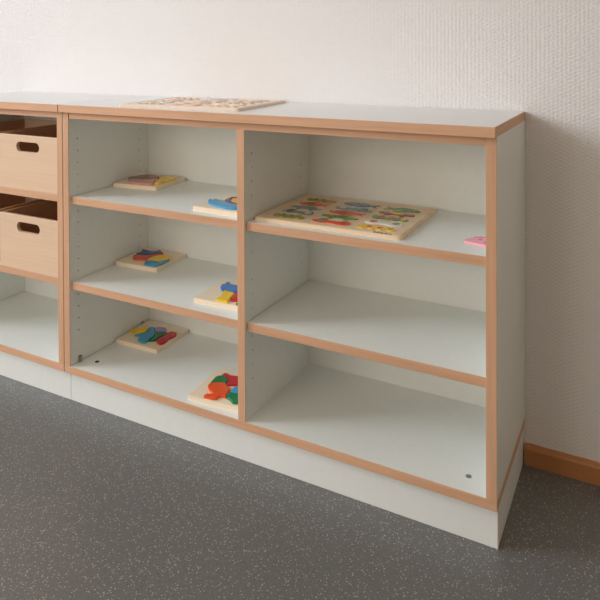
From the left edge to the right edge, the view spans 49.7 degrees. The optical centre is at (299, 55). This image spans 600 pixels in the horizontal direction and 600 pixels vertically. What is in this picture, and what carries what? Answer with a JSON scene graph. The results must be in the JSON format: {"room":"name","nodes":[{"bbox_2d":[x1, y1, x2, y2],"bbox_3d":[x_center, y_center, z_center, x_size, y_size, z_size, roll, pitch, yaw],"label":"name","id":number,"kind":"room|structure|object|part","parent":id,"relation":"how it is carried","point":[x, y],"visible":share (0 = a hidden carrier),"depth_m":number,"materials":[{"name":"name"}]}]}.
{"room":"children's room","nodes":[
{"label":"children's room","id":0,"kind":"room"},
{"bbox_2d":[0,0,599,461],"bbox_3d":[-0.035,-0.684,2.027,6.500,3.450,0.100,0,1,28],"label":"wall","id":1,"kind":"structure","parent":0,"point":[540,59],"depth_m":1.76,"materials":[{"name":"white paint"}]},
{"bbox_2d":[524,442,599,485],"bbox_3d":[1.650,1.020,1.085,2.434,0.049,0.016,0,1,28],"label":"baseboard","id":2,"kind":"structure","parent":1,"relation":"attached to","point":[553,461],"depth_m":1.61,"materials":[{"name":"brown wood"}]},
{"bbox_2d":[0,375,599,599],"bbox_3d":[-0.865,1.086,0.476,6.500,0.050,3.658,0,1,28],"label":"floor","id":3,"kind":"structure","parent":0,"point":[96,504],"depth_m":1.43,"materials":[{"name":"grey carpet"}]},
{"bbox_2d":[0,91,140,398],"bbox_3d":[-0.906,0.592,2.238,0.629,0.900,0.373,0,1,28],"label":"shelving unit","id":4,"kind":"object","parent":3,"relation":"on","point":[32,341],"visible":0.2,"depth_m":2.07,"materials":[{"name":"white laminate"}]},
{"bbox_3d":[-1.169,0.544,2.388,0.022,0.759,0.355,0,1,28],"label":"panel","id":5,"kind":"part","parent":4,"relation":"part of","materials":[{"name":"white laminate"}]},
{"bbox_2d":[0,193,43,211],"bbox_3d":[-1.025,0.584,2.303,0.268,0.170,0.335,0,1,28],"label":"wooden crate","id":6,"kind":"object","parent":4,"relation":"on","point":[7,201],"visible":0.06,"depth_m":2.42,"materials":[{"name":"brown wood"}]},
{"bbox_3d":[-0.949,0.582,2.446,0.268,0.170,0.011,0,1,28],"label":"panel","id":7,"kind":"part","parent":6,"relation":"part of","materials":[{"name":"brown wood"}]},
{"bbox_2d":[0,126,56,193],"bbox_3d":[-0.769,0.331,2.163,0.268,0.170,0.335,0,1,28],"label":"wooden crate","id":8,"kind":"object","parent":4,"relation":"on","point":[28,158],"visible":0.43,"depth_m":2.02,"materials":[{"name":"brown wood"}]},
{"bbox_2d":[0,119,56,132],"bbox_3d":[-1.026,0.331,2.300,0.268,0.170,0.335,0,1,28],"label":"wooden crate","id":9,"kind":"object","parent":4,"relation":"on","point":[21,124],"visible":0.25,"depth_m":2.45,"materials":[{"name":"brown wood"}]},
{"bbox_3d":[-0.950,0.329,2.443,0.268,0.170,0.011,0,1,28],"label":"panel","id":10,"kind":"part","parent":9,"relation":"part of","materials":[{"name":"brown wood"}]},
{"bbox_2d":[0,200,57,276],"bbox_3d":[-0.768,0.584,2.166,0.268,0.170,0.335,0,1,28],"label":"wooden crate","id":11,"kind":"object","parent":4,"relation":"on","point":[28,233],"visible":0.46,"depth_m":2.03,"materials":[{"name":"brown wood"}]},
{"bbox_3d":[-0.902,0.936,2.248,0.627,0.022,0.350,0,1,28],"label":"panel","id":12,"kind":"part","parent":4,"relation":"part of","materials":[{"name":"white laminate"}]},
{"bbox_3d":[-0.820,0.543,2.400,0.582,0.760,0.005,0,1,28],"label":"panel","id":13,"kind":"part","parent":4,"relation":"part of","materials":[{"name":"white laminate"}]},
{"bbox_3d":[-0.636,0.545,2.104,0.022,0.760,0.355,0,1,28],"label":"panel","id":14,"kind":"part","parent":4,"relation":"part of","materials":[{"name":"white laminate"}]},
{"bbox_2d":[58,96,524,548],"bbox_3d":[-0.069,0.594,1.792,1.265,0.900,0.373,0,1,28],"label":"shelving unit","id":15,"kind":"object","parent":3,"relation":"on","point":[386,374],"visible":0.93,"depth_m":1.73,"materials":[{"name":"white laminate"}]},
{"bbox_3d":[-0.613,0.545,2.092,0.022,0.759,0.355,0,1,28],"label":"panel","id":16,"kind":"part","parent":15,"relation":"part of","materials":[{"name":"white laminate"}]},
{"bbox_2d":[113,174,184,190],"bbox_3d":[-0.489,0.408,2.112,0.165,0.019,0.165,0,1,22],"label":"puzzle","id":17,"kind":"object","parent":15,"relation":"on","point":[151,182],"visible":1,"depth_m":2.07,"materials":[{"name":"brown wood"}]},
{"bbox_2d":[116,247,185,271],"bbox_3d":[-0.487,0.664,2.125,0.164,0.019,0.164,0,1,25],"label":"puzzle","id":18,"kind":"object","parent":15,"relation":"on","point":[147,259],"visible":1,"depth_m":2.09,"materials":[{"name":"brown wood"}]},
{"bbox_2d":[116,320,187,353],"bbox_3d":[-0.482,0.915,2.122,0.166,0.019,0.166,0,1,26],"label":"puzzle","id":19,"kind":"object","parent":15,"relation":"on","point":[151,336],"visible":1,"depth_m":2.10,"materials":[{"name":"brown wood"}]},
{"bbox_3d":[-0.339,0.430,1.945,0.596,0.022,0.341,0,1,28],"label":"shelf","id":20,"kind":"part","parent":15,"relation":"part of","materials":[{"name":"white laminate"}]},
{"bbox_3d":[-0.338,0.686,1.948,0.596,0.022,0.341,0,1,28],"label":"shelf","id":21,"kind":"part","parent":15,"relation":"part of","materials":[{"name":"white laminate"}]},
{"bbox_2d":[119,97,285,110],"bbox_3d":[-0.279,0.138,1.900,0.394,0.010,0.296,0,1,24],"label":"puzzle","id":22,"kind":"object","parent":15,"relation":"on","point":[191,103],"visible":1,"depth_m":1.83,"materials":[{"name":"brown wood"}]},
{"bbox_2d":[189,368,237,411],"bbox_3d":[-0.194,0.917,1.788,0.164,0.019,0.164,0,1,24],"label":"puzzle","id":23,"kind":"object","parent":15,"relation":"on","point":[220,389],"visible":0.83,"depth_m":1.76,"materials":[{"name":"brown wood"}]},
{"bbox_2d":[193,194,236,216],"bbox_3d":[-0.183,0.410,1.790,0.160,0.019,0.160,0,1,30],"label":"puzzle","id":24,"kind":"object","parent":15,"relation":"on","point":[226,205],"visible":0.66,"depth_m":1.75,"materials":[{"name":"brown wood"}]},
{"bbox_2d":[194,279,237,310],"bbox_3d":[-0.183,0.666,1.815,0.165,0.019,0.165,0,1,25],"label":"puzzle","id":25,"kind":"object","parent":15,"relation":"on","point":[224,294],"visible":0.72,"depth_m":1.78,"materials":[{"name":"brown wood"}]},
{"bbox_3d":[-0.066,0.937,1.802,1.263,0.022,0.350,0,1,28],"label":"panel","id":26,"kind":"part","parent":15,"relation":"part of","materials":[{"name":"white laminate"}]},
{"bbox_3d":[0.017,0.544,1.954,1.220,0.760,0.005,0,1,28],"label":"panel","id":27,"kind":"part","parent":15,"relation":"part of","materials":[{"name":"white laminate"}]},
{"bbox_2d":[255,194,435,240],"bbox_3d":[0.124,0.414,1.697,0.394,0.011,0.296,0,1,28],"label":"puzzle","id":28,"kind":"object","parent":15,"relation":"on","point":[383,220],"visible":1,"depth_m":1.66,"materials":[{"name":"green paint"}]},
{"bbox_3d":[0.210,0.687,1.656,0.596,0.022,0.341,0,1,28],"label":"shelf","id":29,"kind":"part","parent":15,"relation":"part of","materials":[{"name":"white laminate"}]},
{"bbox_3d":[0.209,0.431,1.653,0.596,0.022,0.341,0,1,28],"label":"shelf","id":30,"kind":"part","parent":15,"relation":"part of","materials":[{"name":"white laminate"}]},
{"bbox_2d":[464,237,485,246],"bbox_3d":[0.411,0.419,1.464,0.062,0.005,0.059,0,1,42],"label":"toy piece","id":31,"kind":"object","parent":15,"relation":"on","point":[480,241],"visible":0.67,"depth_m":1.46,"materials":[{"name":"pink paint"}]},
{"bbox_3d":[0.483,0.547,1.507,0.022,0.760,0.355,0,1,28],"label":"panel","id":32,"kind":"part","parent":15,"relation":"part of","materials":[{"name":"white laminate"}]}
]}

